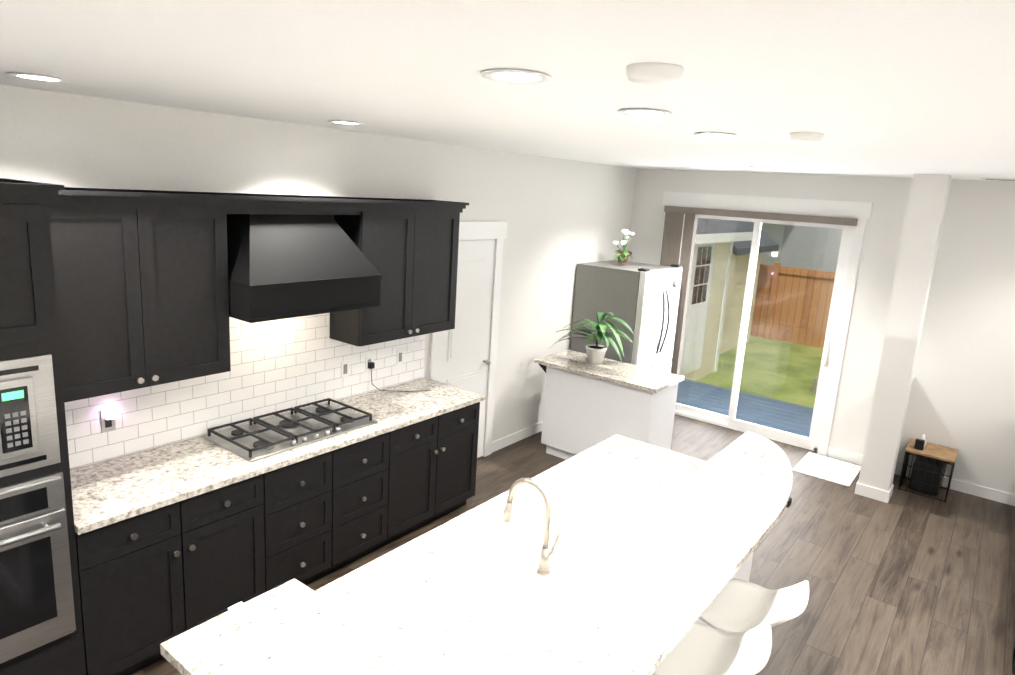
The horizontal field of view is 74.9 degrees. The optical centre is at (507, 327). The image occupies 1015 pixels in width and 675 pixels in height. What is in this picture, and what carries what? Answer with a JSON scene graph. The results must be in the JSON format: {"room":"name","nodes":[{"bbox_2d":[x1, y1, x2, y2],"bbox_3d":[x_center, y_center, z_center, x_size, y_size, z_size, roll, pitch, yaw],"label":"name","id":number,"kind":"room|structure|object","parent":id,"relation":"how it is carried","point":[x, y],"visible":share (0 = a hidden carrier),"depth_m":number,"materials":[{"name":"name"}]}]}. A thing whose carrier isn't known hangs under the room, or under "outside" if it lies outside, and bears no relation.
{"room":"kitchen","nodes":[
{"label":"kitchen","id":0,"kind":"room"},
{"bbox_2d":[0,84,636,469],"bbox_3d":[-1.149,0.029,4.805,0.150,2.790,8.470,12,15,36],"label":"wall","id":1,"kind":"structure","parent":0,"point":[563,218],"depth_m":4.70,"materials":[{"name":"paint"}]},
{"bbox_2d":[48,187,231,402],"bbox_3d":[-1.909,-0.195,3.316,0.327,0.964,0.907,12,15,36],"label":"upper cabinet","id":2,"kind":"object","parent":1,"relation":"attached to","point":[141,287],"depth_m":3.21,"materials":[{"name":"black wood"}]},
{"bbox_2d":[64,313,424,469],"bbox_3d":[-1.503,0.188,4.239,0.008,0.808,2.748,12,15,36],"label":"tile backsplash","id":3,"kind":"structure","parent":1,"relation":"attached to","point":[281,364],"depth_m":4.12,"materials":[{"name":"white tile"}]},
{"bbox_2d":[100,408,115,432],"label":"outlet plates","id":4,"kind":"object","parent":3,"relation":"attached to","point":[107,417],"depth_m":3.49,"materials":[{"name":"white plastic"}]},
{"bbox_2d":[341,360,348,377],"label":"outlet plates","id":5,"kind":"object","parent":3,"relation":"attached to","point":[344,364],"depth_m":4.71,"materials":[{"name":"white plastic"}]},
{"bbox_2d":[365,355,374,379],"label":"outlet plates","id":6,"kind":"object","parent":3,"relation":"attached to","point":[369,364],"depth_m":4.88,"materials":[{"name":"white plastic"}]},
{"bbox_2d":[396,349,403,364],"label":"outlet plates","id":7,"kind":"object","parent":3,"relation":"attached to","point":[400,353],"depth_m":5.13,"materials":[{"name":"white plastic"}]},
{"bbox_2d":[328,196,463,346],"bbox_3d":[-0.789,-0.426,4.744,0.327,0.964,0.929,12,15,36],"label":"upper cabinet","id":8,"kind":"object","parent":1,"relation":"attached to","point":[413,244],"depth_m":4.57,"materials":[{"name":"black wood"}]},
{"bbox_2d":[226,214,381,322],"bbox_3d":[-1.247,-0.387,3.931,0.479,0.556,0.900,12,15,36],"label":"range hood","id":9,"kind":"object","parent":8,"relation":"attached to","point":[282,266],"visible":0.79,"depth_m":3.74,"materials":[{"name":"black paint"}]},
{"bbox_2d":[439,240,494,457],"bbox_3d":[-0.346,0.264,5.744,0.081,2.018,0.660,12,15,36],"label":"pantry door","id":10,"kind":"structure","parent":1,"relation":"in","point":[465,361],"depth_m":5.73,"materials":[{"name":"white paint"}]},
{"bbox_2d":[429,221,507,456],"bbox_3d":[-0.360,0.188,5.743,0.035,2.190,0.920,12,15,36],"label":"door frame","id":11,"kind":"structure","parent":1,"relation":"attached to","point":[478,230],"depth_m":5.88,"materials":[{"name":"white paint"}]},
{"bbox_2d":[491,421,542,452],"bbox_3d":[0.218,1.072,6.796,0.012,0.100,1.250,12,15,36],"label":"baseboard","id":12,"kind":"structure","parent":1,"relation":"attached to","point":[503,442],"depth_m":6.62,"materials":[{"name":"white paint"}]},
{"bbox_2d":[0,0,1014,180],"bbox_3d":[1.960,-0.704,2.248,7.820,0.060,8.470,12,15,36],"label":"ceiling","id":13,"kind":"structure","parent":0,"point":[894,88],"depth_m":1.82,"materials":[{"name":"paint"}]},
{"bbox_2d":[6,72,68,82],"bbox_3d":[-1.811,-0.964,2.556,0.189,0.008,0.189,2,12,-8],"label":"recessed light","id":14,"kind":"object","parent":13,"relation":"in","point":[29,76],"depth_m":2.55,"materials":[{"name":"white paint"}]},
{"bbox_2d":[327,120,363,124],"bbox_3d":[-0.918,-1.161,3.759,0.189,0.008,0.189,2,12,-8],"label":"recessed light","id":15,"kind":"object","parent":13,"relation":"in","point":[343,122],"depth_m":3.74,"materials":[{"name":"white paint"}]},
{"bbox_2d":[480,69,550,83],"bbox_3d":[0.024,-0.707,1.864,0.189,0.008,0.189,2,12,-8],"label":"recessed light","id":16,"kind":"object","parent":13,"relation":"in","point":[515,76],"depth_m":1.86,"materials":[{"name":"white paint"}]},
{"bbox_2d":[617,108,671,116],"bbox_3d":[0.514,-0.808,2.488,0.189,0.008,0.189,2,12,-8],"label":"recessed light","id":17,"kind":"object","parent":13,"relation":"in","point":[646,112],"depth_m":2.49,"materials":[{"name":"white paint"}]},
{"bbox_2d":[626,62,683,84],"bbox_3d":[0.365,-0.626,1.648,0.139,0.036,0.139,2,12,-8],"label":"smoke detector","id":18,"kind":"object","parent":13,"relation":"attached to","point":[652,73],"depth_m":1.60,"materials":[{"name":"white plastic"}]},
{"bbox_2d":[670,164,691,165],"bbox_3d":[1.610,-1.508,6.153,0.189,0.008,0.189,2,12,-8],"label":"recessed light","id":19,"kind":"object","parent":13,"relation":"in","point":[670,164],"depth_m":6.10,"materials":[{"name":"white paint"}]},
{"bbox_2d":[693,132,736,137],"bbox_3d":[0.990,-0.919,3.160,0.189,0.008,0.189,2,12,-8],"label":"recessed light","id":20,"kind":"object","parent":13,"relation":"in","point":[704,134],"depth_m":3.16,"materials":[{"name":"white paint"}]},
{"bbox_2d":[789,132,823,142],"bbox_3d":[1.319,-0.836,2.928,0.139,0.036,0.139,2,12,-8],"label":"smoke detector","id":21,"kind":"object","parent":13,"relation":"attached to","point":[801,137],"depth_m":2.88,"materials":[{"name":"white plastic"}]},
{"bbox_2d":[981,178,1014,180],"bbox_3d":[4.029,-1.187,5.327,0.360,0.010,0.150,12,15,36],"label":"ceiling vent","id":22,"kind":"object","parent":13,"relation":"in","point":[998,179],"visible":1,"depth_m":5.33,"materials":[{"name":"white metal"}]},
{"bbox_2d":[130,414,1014,674],"bbox_3d":[1.790,2.081,2.832,7.820,0.060,8.470,12,15,36],"label":"floor","id":23,"kind":"structure","parent":0,"point":[902,582],"depth_m":4.68,"materials":[{"name":"laminate"}]},
{"bbox_2d":[0,178,85,674],"bbox_3d":[-2.332,0.614,2.656,0.717,2.385,0.930,12,15,36],"label":"tall cabinet","id":24,"kind":"object","parent":23,"relation":"on","point":[41,629],"visible":1,"depth_m":2.69,"materials":[{"name":"black wood"}]},
{"bbox_2d":[75,473,270,674],"bbox_3d":[-1.878,1.225,3.526,0.617,0.890,0.916,12,15,36],"label":"base cabinet","id":25,"kind":"object","parent":23,"relation":"on","point":[150,582],"depth_m":3.28,"materials":[{"name":"black wood"}]},
{"bbox_2d":[70,378,484,534],"bbox_3d":[-1.267,0.656,4.142,0.638,0.038,2.768,12,15,36],"label":"countertop","id":26,"kind":"structure","parent":25,"relation":"on","point":[108,492],"depth_m":3.56,"materials":[{"name":"white stone"}]},
{"bbox_2d":[203,398,377,461],"bbox_3d":[-1.320,0.610,4.111,0.500,0.057,0.910,12,15,36],"label":"cooktop","id":27,"kind":"object","parent":26,"relation":"in","point":[257,439],"visible":1,"depth_m":4.04,"materials":[{"name":"silver metal"}]},
{"bbox_2d":[267,450,334,588],"bbox_3d":[-1.477,1.142,4.038,0.617,0.890,0.522,12,15,36],"label":"base cabinet","id":28,"kind":"object","parent":23,"relation":"on","point":[300,495],"depth_m":3.89,"materials":[{"name":"black wood"}]},
{"bbox_2d":[335,429,398,569],"bbox_3d":[-1.157,1.076,4.445,0.617,0.890,0.522,12,15,36],"label":"base cabinet","id":29,"kind":"object","parent":23,"relation":"on","point":[366,471],"depth_m":4.27,"materials":[{"name":"black wood"}]},
{"bbox_2d":[399,402,479,537],"bbox_3d":[-0.756,0.994,4.956,0.617,0.890,0.916,12,15,36],"label":"base cabinet","id":30,"kind":"object","parent":23,"relation":"on","point":[438,454],"depth_m":4.78,"materials":[{"name":"black wood"}]},
{"bbox_2d":[231,507,788,663],"bbox_3d":[0.343,1.384,3.059,1.210,1.035,2.778,12,15,36],"label":"kitchen island","id":31,"kind":"object","parent":23,"relation":"on","point":[744,573],"depth_m":3.83,"materials":[{"name":"white paint"}]},
{"bbox_2d":[160,431,792,674],"bbox_3d":[0.425,0.864,2.950,1.170,0.035,3.310,12,15,36],"label":"island countertop","id":32,"kind":"structure","parent":31,"relation":"on","point":[650,535],"depth_m":2.55,"materials":[{"name":"white stone"}]},
{"bbox_2d":[502,478,561,575],"bbox_3d":[0.102,0.815,2.817,0.256,0.387,0.115,12,15,36],"label":"faucet","id":33,"kind":"object","parent":32,"relation":"on","point":[543,568],"visible":1,"depth_m":2.75,"materials":[{"name":"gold metal"}]},
{"bbox_2d":[534,350,684,459],"bbox_3d":[0.901,0.819,6.214,1.250,0.915,0.600,12,15,36],"label":"kitchen counter","id":34,"kind":"object","parent":23,"relation":"on","point":[587,404],"visible":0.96,"depth_m":5.99,"materials":[{"name":"white paint"}]},
{"bbox_2d":[550,312,633,363],"bbox_3d":[0.878,0.073,6.299,0.877,0.504,0.747,12,15,36],"label":"dracaena plant","id":35,"kind":"object","parent":34,"relation":"on","point":[596,353],"visible":1,"depth_m":6.18,"materials":[{"name":"green plant"}]},
{"bbox_2d":[570,260,681,372],"bbox_3d":[1.289,0.191,7.204,0.876,1.782,0.880,12,15,36],"label":"refrigerator","id":36,"kind":"object","parent":23,"relation":"on","point":[641,300],"visible":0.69,"depth_m":6.82,"materials":[{"name":"silver metal"}]},
{"bbox_2d":[613,229,634,262],"bbox_3d":[1.226,-0.861,6.991,0.196,0.352,0.276,12,15,36],"label":"potted plant","id":37,"kind":"object","parent":36,"relation":"on","point":[623,255],"visible":1,"depth_m":6.96,"materials":[{"name":"plant"}]},
{"bbox_2d":[652,622,771,674],"bbox_3d":[0.721,1.568,2.582,0.453,0.914,0.436,12,15,36],"label":"bar stool","id":38,"kind":"object","parent":23,"relation":"on","point":[701,649],"visible":0.79,"depth_m":2.54,"materials":[{"name":"white plastic"}]},
{"bbox_2d":[699,579,808,633],"bbox_3d":[1.006,1.516,2.913,0.453,0.914,0.437,12,15,36],"label":"bar stool","id":39,"kind":"object","parent":23,"relation":"on","point":[737,606],"visible":0.83,"depth_m":2.85,"materials":[{"name":"white plastic"}]},
{"bbox_2d":[792,452,860,486],"bbox_3d":[3.115,1.370,6.443,0.500,0.008,0.630,12,15,36],"label":"door mat","id":40,"kind":"object","parent":23,"relation":"on","point":[841,472],"visible":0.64,"depth_m":6.42,"materials":[{"name":"white fabric"}]},
{"bbox_2d":[898,434,957,501],"bbox_3d":[3.848,1.240,6.046,0.380,0.512,0.380,12,15,36],"label":"side table","id":41,"kind":"object","parent":23,"relation":"on","point":[929,464],"visible":1,"depth_m":5.97,"materials":[{"name":"black metal"}]},
{"bbox_2d":[1012,596,1014,674],"bbox_3d":[4.856,1.538,3.651,3.179,1.032,2.840,12,15,36],"label":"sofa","id":42,"kind":"object","parent":23,"relation":"on","point":[1013,663],"visible":1,"depth_m":3.74,"materials":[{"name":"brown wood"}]},
{"bbox_2d":[676,379,813,436],"bbox_3d":[3.073,1.213,8.110,3.030,0.328,1.540,12,15,36],"label":"deck","id":43,"kind":"object","parent":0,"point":[698,388],"depth_m":8.31,"materials":[{"name":"blue paint"}]},
{"bbox_2d":[628,169,1014,494],"bbox_3d":[4.422,0.164,5.787,7.520,2.790,0.150,12,15,36],"label":"wall","id":44,"kind":"structure","parent":0,"point":[962,396],"depth_m":6.08,"materials":[{"name":"paint"}]},
{"bbox_2d":[660,206,857,407],"bbox_3d":[2.474,-0.043,7.098,1.950,2.365,0.095,12,15,36],"label":"vertical blind","id":45,"kind":"object","parent":44,"relation":"attached to","point":[679,234],"visible":0.48,"depth_m":7.34,"materials":[{"name":"grey fabric"}]},
{"bbox_2d":[659,191,872,455],"bbox_3d":[2.561,-0.115,7.159,2.110,2.550,0.136,12,15,36],"label":"sliding glass door","id":46,"kind":"structure","parent":44,"relation":"attached to","point":[810,442],"depth_m":6.84,"materials":[{"name":"clear glass"}]},
{"bbox_2d":[828,447,862,464],"bbox_3d":[3.452,1.305,6.628,0.450,0.100,0.012,12,15,36],"label":"baseboard","id":47,"kind":"structure","parent":44,"relation":"attached to","point":[847,456],"depth_m":6.66,"materials":[{"name":"white paint"}]},
{"bbox_2d":[895,464,1014,505],"bbox_3d":[5.135,1.672,5.367,3.500,0.100,0.012,12,15,36],"label":"baseboard","id":48,"kind":"structure","parent":44,"relation":"attached to","point":[972,489],"depth_m":6.02,"materials":[{"name":"white paint"}]},
{"bbox_2d":[854,174,950,502],"bbox_3d":[3.354,0.130,5.639,0.264,2.790,0.224,12,15,36],"label":"column","id":49,"kind":"structure","parent":0,"point":[920,240],"depth_m":5.54,"materials":[{"name":"paint"}]},
{"label":"outside","id":50,"kind":"structure","parent":0,"visible":0},
{"bbox_2d":[696,335,822,407],"bbox_3d":[16.814,-0.270,20.243,60.000,0.100,37.700,12,15,36],"label":"lawn","id":51,"kind":"structure","parent":50,"point":[774,379],"depth_m":11.52,"materials":[{"name":"green plant"}]},
{"bbox_2d":[679,218,753,380],"bbox_3d":[1.763,-1.114,10.548,3.225,3.720,3.450,12,15,36],"label":"shed","id":52,"kind":"object","parent":51,"relation":"on","point":[716,308],"depth_m":10.21,"materials":[{"name":"beige wood"}]},
{"bbox_2d":[719,222,778,354],"bbox_3d":[3.671,-1.241,13.419,2.700,3.020,2.500,12,15,36],"label":"shed","id":53,"kind":"object","parent":51,"relation":"on","point":[734,339],"depth_m":12.75,"materials":[{"name":"beige wood"}]},
{"bbox_2d":[750,262,835,347],"bbox_3d":[16.875,1.885,5.702,34.010,1.650,0.130,12,15,36],"label":"fence","id":54,"kind":"object","parent":51,"relation":"on","point":[801,297],"depth_m":13.90,"materials":[{"name":"brown wood"}]},
{"bbox_2d":[760,223,842,271],"bbox_3d":[6.726,-5.242,21.073,10.400,8.070,12.500,12,15,36],"label":"neighbouring house","id":55,"kind":"structure","parent":51,"relation":"on","point":[802,251],"depth_m":16.22,"materials":[{"name":"grey"}]},
{"bbox_2d":[812,376,818,392],"bbox_3d":[8.003,1.149,10.119,5.450,0.220,3.550,12,15,36],"label":"garden bed","id":56,"kind":"object","parent":51,"relation":"on","point":[815,382],"depth_m":10.32,"materials":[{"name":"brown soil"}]}
]}

